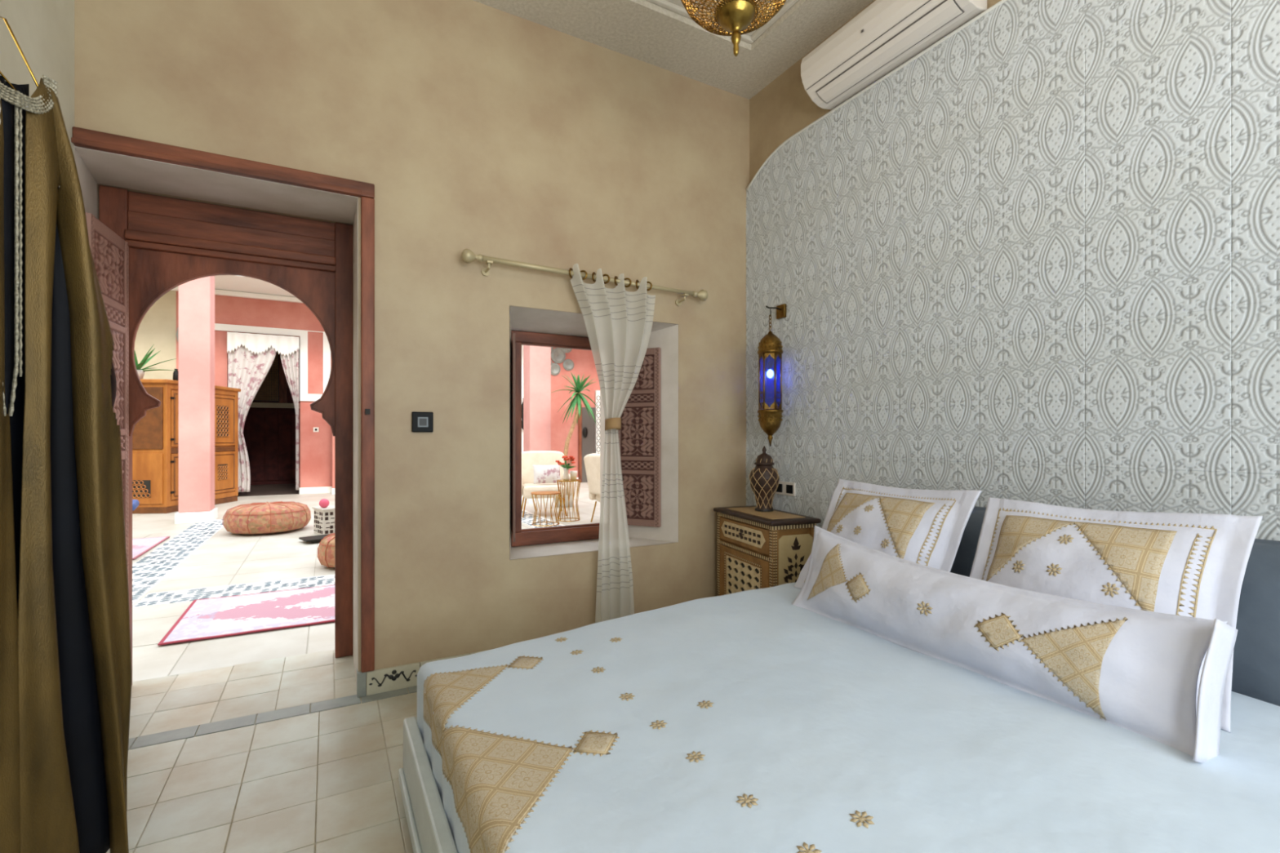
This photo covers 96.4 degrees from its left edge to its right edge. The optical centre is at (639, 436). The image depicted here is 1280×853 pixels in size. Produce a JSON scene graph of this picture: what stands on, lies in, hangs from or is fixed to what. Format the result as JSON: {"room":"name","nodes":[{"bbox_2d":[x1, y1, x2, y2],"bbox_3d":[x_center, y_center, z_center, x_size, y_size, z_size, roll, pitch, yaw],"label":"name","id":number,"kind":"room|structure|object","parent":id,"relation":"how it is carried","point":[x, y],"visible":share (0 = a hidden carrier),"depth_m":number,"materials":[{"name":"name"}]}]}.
{"room":"traditional dwelling","nodes":[
{"label":"traditional dwelling","id":0,"kind":"room"},
{"bbox_2d":[0,0,74,186],"bbox_3d":[-1.247,-0.530,0.311,0.200,3.460,4.140,0,0,-29],"label":"wall","id":1,"kind":"structure","parent":0,"point":[43,30],"depth_m":1.93,"materials":[{"name":"paint"}]},
{"bbox_3d":[-1.523,-1.070,1.248,0.214,0.060,0.040,0,0,-29],"label":"wall hook","id":2,"kind":"object","parent":1,"relation":"attached to","visible":0},
{"bbox_2d":[0,16,38,90],"bbox_3d":[-1.445,-0.878,1.288,0.037,0.358,0.294,0,0,8],"label":"clothes hanger","id":3,"kind":"object","parent":2,"relation":"hanging from","point":[4,19],"visible":0.46,"depth_m":1.32,"materials":[{"name":"gold metal"}]},
{"bbox_2d":[0,75,132,852],"bbox_3d":[-1.439,0.131,1.302,0.103,1.977,0.546,0,0,8],"label":"curtain","id":4,"kind":"object","parent":3,"relation":"hanging from","point":[66,673],"visible":1,"depth_m":1.37,"materials":[{"name":"brown fabric"}]},
{"bbox_2d":[170,275,302,302],"bbox_3d":[-4.993,-2.960,10.718,14.500,0.400,4.000,0,0,-29],"label":"ceiling","id":5,"kind":"structure","parent":0,"point":[224,285],"depth_m":11.13,"materials":[{"name":"white paint"}]},
{"bbox_2d":[237,345,299,496],"bbox_3d":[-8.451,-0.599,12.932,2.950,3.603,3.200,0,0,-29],"label":"doorway","id":6,"kind":"structure","parent":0,"point":[269,426],"depth_m":14.12,"materials":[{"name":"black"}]},
{"bbox_2d":[106,482,599,852],"bbox_3d":[-3.125,1.258,7.294,14.500,0.125,18.200,0,0,-29],"label":"floor","id":7,"kind":"structure","parent":0,"point":[277,755],"depth_m":2.44,"materials":[{"name":"tile"}]},
{"bbox_2d":[132,499,139,511],"bbox_3d":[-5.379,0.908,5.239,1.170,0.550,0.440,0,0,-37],"label":"ball","id":8,"kind":"object","parent":7,"relation":"on","point":[135,503],"visible":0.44,"depth_m":5.53,"materials":[{"name":"blue"}]},
{"bbox_2d":[132,536,169,559],"bbox_3d":[-5.952,1.188,5.752,1.660,0.008,1.400,0,0,-29],"label":"rug","id":9,"kind":"object","parent":7,"relation":"on","point":[140,546],"visible":0.23,"depth_m":6.27,"materials":[{"name":"fabric"}]},
{"bbox_2d":[132,378,240,513],"bbox_3d":[-7.804,0.160,9.708,0.890,2.080,1.820,0,0,-4],"label":"tall cabinet","id":10,"kind":"object","parent":7,"relation":"on","point":[155,436],"visible":0.52,"depth_m":8.87,"materials":[{"name":"brown wood"}]},
{"bbox_2d":[137,369,144,378],"bbox_3d":[-7.948,-0.960,9.015,0.220,0.160,0.220,0,0,-29],"label":"pot","id":11,"kind":"object","parent":10,"relation":"on","point":[140,372],"depth_m":9.00,"materials":[{"name":"beige ceramic"}]},
{"bbox_2d":[133,345,176,378],"bbox_3d":[-8.037,-1.173,9.052,1.042,0.586,0.950,0,0,21],"label":"yucca","id":12,"kind":"object","parent":10,"relation":"on","point":[140,372],"visible":0.51,"depth_m":9.02,"materials":[{"name":"green plant"}]},
{"bbox_2d":[173,368,177,380],"bbox_3d":[-7.589,-0.990,9.359,0.090,0.220,0.090,0,0,-29],"label":"vase","id":13,"kind":"object","parent":10,"relation":"on","point":[175,371],"visible":0.64,"depth_m":9.33,"materials":[{"name":"black ceramic"}]},
{"bbox_2d":[174,275,217,524],"bbox_3d":[-6.257,-0.825,8.081,0.415,4.050,0.460,0,0,-29],"label":"pillar","id":14,"kind":"structure","parent":7,"relation":"on","point":[196,298],"depth_m":7.92,"materials":[{"name":"pink paint"}]},
{"bbox_2d":[157,584,334,645],"bbox_3d":[-2.105,1.188,4.171,2.000,0.010,1.000,0,0,-29],"label":"rug","id":15,"kind":"object","parent":7,"relation":"on","point":[229,615],"visible":0.42,"depth_m":3.80,"materials":[{"name":"fabric"}]},
{"bbox_2d":[222,501,311,534],"bbox_3d":[-4.698,1.023,7.234,0.928,0.354,0.927,0,0,-29],"label":"pouf","id":16,"kind":"object","parent":7,"relation":"on","point":[268,517],"visible":1,"depth_m":6.91,"materials":[{"name":"brown"}]},
{"bbox_2d":[298,533,328,542],"bbox_3d":[-3.610,1.175,6.574,0.280,0.050,0.480,0,0,44],"label":"tray","id":17,"kind":"object","parent":7,"relation":"on","point":[313,539],"visible":0.48,"depth_m":6.43,"materials":[{"name":"black metal"}]},
{"bbox_2d":[311,505,334,535],"bbox_3d":[-3.796,1.035,7.042,0.330,0.330,0.330,0,0,41],"label":"side table","id":18,"kind":"object","parent":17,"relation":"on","point":[324,517],"visible":0.56,"depth_m":6.89,"materials":[{"name":"beige wood"}]},
{"bbox_2d":[319,498,328,507],"bbox_3d":[-3.833,0.815,6.942,0.110,0.110,0.110,0,0,-29],"label":"ball","id":19,"kind":"object","parent":18,"relation":"on","point":[324,503],"visible":1,"depth_m":6.91,"materials":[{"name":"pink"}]},
{"bbox_2d":[317,533,334,567],"bbox_3d":[-2.671,1.048,5.355,0.606,0.304,0.606,0,0,-29],"label":"pouf","id":20,"kind":"object","parent":7,"relation":"on","point":[326,549],"visible":0.23,"depth_m":5.10,"materials":[{"name":"brown"}]},
{"bbox_2d":[331,434,334,493],"bbox_3d":[-6.336,0.235,12.041,0.270,1.930,0.350,0,0,-29],"label":"pillar","id":21,"kind":"structure","parent":7,"relation":"on","point":[333,437],"depth_m":11.86,"materials":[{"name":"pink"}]},
{"bbox_2d":[398,716,457,852],"bbox_3d":[0.596,1.000,1.598,2.162,0.400,1.915,0,0,-29],"label":"bed","id":22,"kind":"object","parent":7,"relation":"on","point":[429,830],"visible":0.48,"depth_m":1.60,"materials":[{"name":"white paint"}]},
{"bbox_2d":[417,582,1279,852],"bbox_3d":[0.621,0.841,1.612,2.116,0.317,1.835,0,0,-29],"label":"bedspread","id":23,"kind":"object","parent":22,"relation":"on","point":[753,721],"visible":0.84,"depth_m":1.29,"materials":[{"name":"white fabric"}]},
{"bbox_2d":[555,637,568,642],"bbox_3d":[-0.282,0.729,2.049,0.043,0.004,0.042,0,0,-29],"label":"flower","id":24,"kind":"object","parent":23,"relation":"on","point":[557,639],"depth_m":2.05,"materials":[{"name":"beige fabric"}]},
{"bbox_2d":[570,649,582,654],"bbox_3d":[-0.212,0.727,1.924,0.043,0.005,0.043,0,0,-29],"label":"flower","id":25,"kind":"object","parent":23,"relation":"on","point":[572,651],"depth_m":1.92,"materials":[{"name":"beige fabric"}]},
{"bbox_2d":[591,666,605,673],"bbox_3d":[-0.129,0.726,1.776,0.042,0.003,0.042,0,0,-29],"label":"flower","id":26,"kind":"object","parent":23,"relation":"on","point":[593,669],"depth_m":1.77,"materials":[{"name":"beige fabric"}]},
{"bbox_2d":[608,637,622,642],"bbox_3d":[-0.084,0.714,2.005,0.043,0.005,0.042,0,0,-29],"label":"flower","id":27,"kind":"object","parent":23,"relation":"on","point":[611,639],"depth_m":2.00,"materials":[{"name":"beige fabric"}]},
{"bbox_2d":[618,692,635,701],"bbox_3d":[-0.036,0.730,1.603,0.043,0.004,0.042,0,0,-29],"label":"flower","id":28,"kind":"object","parent":23,"relation":"on","point":[623,696],"depth_m":1.60,"materials":[{"name":"beige fabric"}]},
{"bbox_2d":[648,720,666,729],"bbox_3d":[0.047,0.731,1.449,0.043,0.006,0.042,0,0,-29],"label":"flower","id":29,"kind":"object","parent":23,"relation":"on","point":[653,724],"depth_m":1.45,"materials":[{"name":"beige fabric"}]},
{"bbox_2d":[685,751,705,762],"bbox_3d":[0.126,0.729,1.300,0.043,0.005,0.042,0,0,-29],"label":"flower","id":30,"kind":"object","parent":23,"relation":"on","point":[691,756],"depth_m":1.30,"materials":[{"name":"gold metal"}]},
{"bbox_2d":[697,700,713,708],"bbox_3d":[0.175,0.717,1.530,0.043,0.006,0.042,0,0,-29],"label":"flower","id":31,"kind":"object","parent":23,"relation":"on","point":[700,704],"depth_m":1.53,"materials":[{"name":"beige fabric"}]},
{"bbox_2d":[736,793,758,808],"bbox_3d":[0.213,0.724,1.136,0.042,0.003,0.042,0,0,-29],"label":"flower","id":32,"kind":"object","parent":23,"relation":"on","point":[743,800],"depth_m":1.13,"materials":[{"name":"gold metal"}]},
{"bbox_2d":[796,842,822,852],"bbox_3d":[0.295,0.726,0.998,0.043,0.004,0.043,0,0,-29],"label":"flower","id":33,"kind":"object","parent":23,"relation":"on","point":[802,847],"depth_m":1.01,"materials":[{"name":"gold metal"}]},
{"bbox_2d":[849,809,874,827],"bbox_3d":[0.415,0.716,1.069,0.043,0.006,0.042,0,0,-29],"label":"flower","id":34,"kind":"object","parent":23,"relation":"on","point":[858,818],"depth_m":1.07,"materials":[{"name":"gold metal"}]},
{"bbox_2d":[793,478,982,589],"bbox_3d":[0.978,0.444,2.350,0.286,0.489,0.692,0,0,-27],"label":"pillow","id":35,"kind":"object","parent":23,"relation":"on","point":[926,527],"visible":0.57,"depth_m":2.24,"materials":[{"name":"white fabric"}]},
{"bbox_2d":[835,524,843,533],"bbox_3d":[0.856,0.398,2.453,0.008,0.040,0.039,33,-14,-23],"label":"flower","id":36,"kind":"object","parent":35,"relation":"on","point":[839,528],"depth_m":2.45,"materials":[{"name":"beige fabric"}]},
{"bbox_2d":[853,525,861,534],"bbox_3d":[0.897,0.389,2.360,0.005,0.040,0.040,33,-14,-23],"label":"flower","id":37,"kind":"object","parent":35,"relation":"on","point":[857,529],"depth_m":2.36,"materials":[{"name":"gold metal"}]},
{"bbox_2d":[863,504,873,511],"bbox_3d":[0.954,0.301,2.383,0.014,0.039,0.040,33,-14,-23],"label":"flower","id":38,"kind":"object","parent":35,"relation":"on","point":[867,508],"depth_m":2.38,"materials":[{"name":"beige fabric"}]},
{"bbox_2d":[880,538,889,547],"bbox_3d":[0.955,0.418,2.228,0.004,0.040,0.040,33,-14,-23],"label":"flower","id":39,"kind":"object","parent":35,"relation":"on","point":[885,543],"depth_m":2.23,"materials":[{"name":"gold metal"}]},
{"bbox_2d":[950,506,986,577],"bbox_3d":[1.235,0.485,2.382,0.210,0.416,0.666,0,0,-31],"label":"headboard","id":40,"kind":"object","parent":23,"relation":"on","point":[962,563],"visible":0.05,"depth_m":2.22,"materials":[{"name":"fabric"}]},
{"bbox_2d":[791,524,1237,763],"bbox_3d":[0.961,0.544,1.804,0.209,0.342,1.274,0,0,-27],"label":"bolster","id":41,"kind":"object","parent":23,"relation":"on","point":[1135,670],"visible":1,"depth_m":1.49,"materials":[{"name":"white fabric"}]},
{"bbox_2d":[916,601,932,616],"bbox_3d":[0.881,0.534,1.771,0.010,0.041,0.050,23,-10,-25],"label":"flower","id":42,"kind":"object","parent":41,"relation":"on","point":[923,608],"depth_m":1.77,"materials":[{"name":"gold metal"}]},
{"bbox_2d":[968,497,1262,732],"bbox_3d":[1.320,0.456,1.706,0.289,0.497,0.698,0,0,-31],"label":"pillow","id":43,"kind":"object","parent":23,"relation":"on","point":[1185,564],"visible":0.67,"depth_m":1.61,"materials":[{"name":"white fabric"}]},
{"bbox_2d":[1012,560,1024,573],"bbox_3d":[1.192,0.411,1.802,0.015,0.041,0.039,33,-17,-25],"label":"flower","id":44,"kind":"object","parent":43,"relation":"on","point":[1018,566],"depth_m":1.80,"materials":[{"name":"gold metal"}]},
{"bbox_2d":[1045,563,1062,576],"bbox_3d":[1.238,0.400,1.710,0.003,0.040,0.040,33,-17,-25],"label":"flower","id":45,"kind":"object","parent":43,"relation":"on","point":[1052,565],"depth_m":1.71,"materials":[{"name":"gold metal"}]},
{"bbox_2d":[1057,533,1074,544],"bbox_3d":[1.295,0.314,1.740,0.016,0.039,0.040,33,-17,-25],"label":"flower","id":46,"kind":"object","parent":43,"relation":"on","point":[1062,539],"depth_m":1.74,"materials":[{"name":"gold metal"}]},
{"bbox_2d":[1100,582,1119,596],"bbox_3d":[1.300,0.424,1.580,0.007,0.040,0.040,33,-17,-25],"label":"flower","id":47,"kind":"object","parent":43,"relation":"on","point":[1107,588],"depth_m":1.58,"materials":[{"name":"gold metal"}]},
{"bbox_2d":[1231,538,1279,706],"bbox_3d":[1.561,0.488,1.763,0.220,0.406,0.688,0,0,-26],"label":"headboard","id":48,"kind":"object","parent":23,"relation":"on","point":[1256,650],"visible":0.16,"depth_m":1.52,"materials":[{"name":"fabric"}]},
{"bbox_2d":[521,345,553,503],"bbox_3d":[-1.883,-0.825,10.467,0.460,4.050,0.460,0,0,-29],"label":"pillar","id":49,"kind":"structure","parent":7,"relation":"on","point":[536,359],"depth_m":10.31,"materials":[{"name":"pink paint"}]},
{"bbox_2d":[530,490,560,526],"bbox_3d":[-1.281,0.983,7.777,0.400,0.436,0.400,0,0,-29],"label":"table","id":50,"kind":"object","parent":7,"relation":"on","point":[546,492],"visible":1,"depth_m":7.74,"materials":[{"name":"brown metal"}]},
{"bbox_2d":[521,450,573,517],"bbox_3d":[-1.493,0.719,8.806,0.840,0.968,0.774,0,0,-14],"label":"armchair","id":51,"kind":"object","parent":7,"relation":"on","point":[529,459],"visible":0.59,"depth_m":8.96,"materials":[{"name":"beige fabric"}]},
{"bbox_2d":[533,464,560,484],"bbox_3d":[-1.417,0.578,8.715,0.426,0.284,0.156,0,0,-13],"label":"cushion","id":52,"kind":"object","parent":51,"relation":"on","point":[542,473],"visible":0.96,"depth_m":8.67,"materials":[{"name":"fabric"}]},
{"bbox_2d":[556,479,580,521],"bbox_3d":[-1.017,0.913,8.170,0.341,0.576,0.341,0,0,-29],"label":"table","id":53,"kind":"object","parent":7,"relation":"on","point":[558,480],"visible":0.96,"depth_m":8.12,"materials":[{"name":"gold metal"}]},
{"bbox_2d":[555,455,575,479],"bbox_3d":[-1.054,0.452,8.139,0.297,0.345,0.243,0,0,-12],"label":"flower vase","id":54,"kind":"object","parent":53,"relation":"on","point":[566,475],"visible":1,"depth_m":8.12,"materials":[{"name":"beige"}]},
{"bbox_2d":[569,471,577,479],"bbox_3d":[-0.958,0.565,8.249,0.110,0.120,0.110,0,0,-29],"label":"cup","id":55,"kind":"object","parent":53,"relation":"on","point":[573,474],"visible":1,"depth_m":8.21,"materials":[{"name":"white ceramic"}]},
{"bbox_2d":[552,372,598,507],"bbox_3d":[-1.111,0.053,9.836,0.765,2.293,0.866,0,0,0],"label":"tree","id":56,"kind":"object","parent":7,"relation":"on","point":[578,388],"visible":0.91,"depth_m":9.76,"materials":[{"name":"green plant"}]},
{"bbox_2d":[583,453,599,522],"bbox_3d":[-0.273,0.719,7.879,0.774,0.968,0.840,0,0,-34],"label":"armchair","id":57,"kind":"object","parent":7,"relation":"on","point":[592,461],"visible":0.38,"depth_m":7.83,"materials":[{"name":"beige fabric"}]},
{"bbox_2d":[713,505,821,595],"bbox_3d":[0.709,0.819,3.292,0.313,0.762,0.637,0,0,-21],"label":"nightstand","id":58,"kind":"object","parent":7,"relation":"on","point":[756,549],"visible":0.48,"depth_m":3.10,"materials":[{"name":"brown wood"}]},
{"bbox_2d":[749,445,779,511],"bbox_3d":[0.730,0.247,3.360,0.175,0.382,0.177,0,0,-29],"label":"lidded jar","id":59,"kind":"object","parent":58,"relation":"on","point":[764,478],"visible":1,"depth_m":3.31,"materials":[{"name":"brown ceramic"}]},
{"bbox_2d":[134,290,599,487],"bbox_3d":[-6.023,-1.300,12.605,14.500,5.000,0.300,0,0,-29],"label":"wall","id":60,"kind":"structure","parent":0,"point":[158,326],"depth_m":11.91,"materials":[{"name":"pink paint"}]},
{"bbox_2d":[280,348,298,489],"bbox_3d":[-7.186,-0.355,11.720,0.334,2.930,0.064,0,0,-29],"label":"curtain","id":61,"kind":"object","parent":60,"relation":"hanging from","point":[290,363],"visible":1,"depth_m":11.76,"materials":[{"name":"fabric"}]},
{"bbox_2d":[226,331,299,356],"bbox_3d":[-7.540,-1.825,11.470,1.212,0.430,0.036,0,0,-29],"label":"valance","id":62,"kind":"object","parent":61,"relation":"attached to","point":[255,343],"visible":1,"depth_m":11.45,"materials":[{"name":"white fabric"}]},
{"bbox_2d":[227,344,276,492],"bbox_3d":[-7.726,-0.355,11.425,0.823,2.930,0.064,0,0,-29],"label":"curtain","id":63,"kind":"object","parent":62,"relation":"hanging from","point":[246,371],"visible":0.66,"depth_m":11.36,"materials":[{"name":"fabric"}]},
{"bbox_2d":[313,426,318,431],"bbox_3d":[-6.798,-0.135,12.002,0.100,0.100,0.016,0,0,-29],"label":"wall switch","id":64,"kind":"object","parent":60,"relation":"attached to","point":[315,428],"visible":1,"depth_m":12.00,"materials":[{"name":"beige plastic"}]},
{"bbox_2d":[214,323,578,493],"bbox_3d":[-3.968,-0.500,13.538,10.000,3.400,0.030,0,0,-29],"label":"trim","id":65,"kind":"structure","parent":60,"relation":"attached to","point":[304,396],"depth_m":11.88,"materials":[{"name":"white paint"}]},
{"bbox_2d":[521,398,523,429],"bbox_3d":[-2.848,-0.550,14.041,0.129,0.800,0.152,0,0,-6],"label":"wall lantern","id":66,"kind":"object","parent":60,"relation":"attached to","point":[522,398],"visible":0.27,"depth_m":13.97,"materials":[{"name":"black metal"}]},
{"bbox_2d":[521,345,599,453],"bbox_3d":[-1.539,-0.550,14.827,3.700,3.500,0.094,0,0,-29],"label":"trim","id":67,"kind":"structure","parent":60,"relation":"attached to","point":[597,392],"depth_m":15.01,"materials":[{"name":"white paint"}]},
{"bbox_2d":[551,346,573,375],"bbox_3d":[-2.094,-2.075,14.549,0.900,1.070,0.050,0,0,-29],"label":"baskets","id":68,"kind":"object","parent":60,"relation":"attached to","point":[557,354],"visible":0.53,"depth_m":14.56,"materials":[{"name":"grey wicker"}]},
{"bbox_2d":[577,404,595,482],"bbox_3d":[-1.370,0.190,14.893,0.460,2.020,0.130,0,0,-29],"label":"door","id":69,"kind":"structure","parent":60,"relation":"in","point":[586,424],"depth_m":14.86,"materials":[{"name":"grey"}]},
{"bbox_2d":[74,0,749,685],"bbox_3d":[-1.025,-0.530,3.177,3.736,3.460,0.681,0,0,-29],"label":"wall","id":70,"kind":"structure","parent":0,"point":[479,128],"depth_m":2.87,"materials":[{"name":"paint"}]},
{"bbox_2d":[85,185,353,685],"bbox_3d":[-1.954,0.022,2.742,1.046,2.355,0.495,0,0,-29],"label":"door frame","id":71,"kind":"structure","parent":70,"relation":"in","point":[144,246],"depth_m":2.85,"materials":[{"name":"red wood"}]},
{"bbox_2d":[71,126,374,672],"bbox_3d":[-1.688,-0.041,2.409,1.036,2.255,0.055,0,0,-29],"label":"trim","id":72,"kind":"structure","parent":70,"relation":"attached to","point":[82,137],"depth_m":2.62,"materials":[{"name":"red wood"}]},
{"bbox_2d":[411,411,433,431],"bbox_3d":[-1.050,-0.068,2.763,0.097,0.098,0.022,0,0,-29],"label":"light switch","id":73,"kind":"object","parent":70,"relation":"attached to","point":[420,421],"visible":1,"depth_m":2.75,"materials":[{"name":"black plastic"}]},
{"bbox_2d":[356,648,491,697],"bbox_3d":[-0.317,1.144,3.194,2.266,0.110,0.068,0,0,-29],"label":"baseboard","id":74,"kind":"structure","parent":70,"relation":"attached to","point":[400,677],"depth_m":2.69,"materials":[{"name":"tile"}]},
{"bbox_2d":[461,248,707,306],"bbox_3d":[-0.241,-0.853,3.152,1.455,0.125,0.115,0,0,-29],"label":"curtain rod","id":75,"kind":"object","parent":70,"relation":"attached to","point":[468,255],"visible":1,"depth_m":2.99,"materials":[{"name":"beige metal"}]},
{"bbox_2d":[568,263,655,622],"bbox_3d":[-0.138,0.129,3.162,0.542,2.082,0.104,0,0,-26],"label":"curtain","id":76,"kind":"object","parent":75,"relation":"hanging from","point":[618,322],"visible":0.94,"depth_m":3.17,"materials":[{"name":"beige fabric"}]},
{"bbox_2d":[511,330,661,546],"bbox_3d":[-0.342,0.014,3.402,0.947,1.249,0.376,0,0,-29],"label":"window","id":77,"kind":"structure","parent":70,"relation":"in","point":[640,433],"depth_m":3.51,"materials":[{"name":"red wood"}]},
{"bbox_2d":[512,333,515,542],"bbox_3d":[-0.695,0.008,3.161,0.014,1.100,0.300,0,0,-12],"label":"shutter","id":78,"kind":"object","parent":77,"relation":"attached to","point":[513,334],"depth_m":3.01,"materials":[{"name":"brown wood"}]},
{"bbox_2d":[617,347,661,527],"bbox_3d":[-0.013,0.008,3.574,0.300,1.100,0.030,0,0,24],"label":"shutter","id":79,"kind":"object","parent":77,"relation":"attached to","point":[640,433],"depth_m":3.54,"materials":[{"name":"brown wood"}]},
{"bbox_2d":[472,0,874,99],"bbox_3d":[0.274,-2.250,1.141,3.266,0.100,4.140,0,0,-29],"label":"ceiling","id":80,"kind":"structure","parent":0,"point":[661,33],"depth_m":3.12,"materials":[{"name":"paint"}]},
{"bbox_2d":[680,0,786,57],"bbox_3d":[0.319,-1.759,1.900,0.410,0.994,0.410,0,0,-29],"label":"pendant lamp","id":81,"kind":"object","parent":80,"relation":"hanging from","point":[733,18],"visible":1,"depth_m":1.89,"materials":[{"name":"gold metal"}]},
{"bbox_2d":[746,0,1279,541],"bbox_3d":[1.780,-0.530,1.962,0.235,3.460,4.140,0,0,-29],"label":"wall","id":82,"kind":"structure","parent":0,"point":[1035,258],"depth_m":2.19,"materials":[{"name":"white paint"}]},
{"bbox_2d":[765,303,786,319],"bbox_3d":[0.788,-0.745,3.392,0.155,0.080,0.070,0,0,-29],"label":"bracket","id":83,"kind":"object","parent":82,"relation":"attached to","point":[781,310],"visible":1,"depth_m":3.40,"materials":[{"name":"gold metal"}]},
{"bbox_2d":[757,308,782,446],"bbox_3d":[0.763,-0.343,3.352,0.148,0.806,0.148,0,0,-29],"label":"wall lantern","id":84,"kind":"object","parent":83,"relation":"hanging from","point":[770,352],"visible":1,"depth_m":3.31,"materials":[{"name":"blue glass"}]},
{"bbox_2d":[775,481,795,496],"bbox_3d":[0.861,0.311,3.397,0.016,0.078,0.164,0,0,-29],"label":"double socket","id":85,"kind":"object","parent":82,"relation":"attached to","point":[785,488],"visible":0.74,"depth_m":3.38,"materials":[{"name":"beige plastic"}]},
{"bbox_2d":[800,0,986,110],"bbox_3d":[1.176,-1.975,2.640,0.241,0.430,0.973,0,0,-29],"label":"air conditioner","id":86,"kind":"object","parent":82,"relation":"attached to","point":[886,34],"visible":0.98,"depth_m":2.66,"materials":[{"name":"beige plastic"}]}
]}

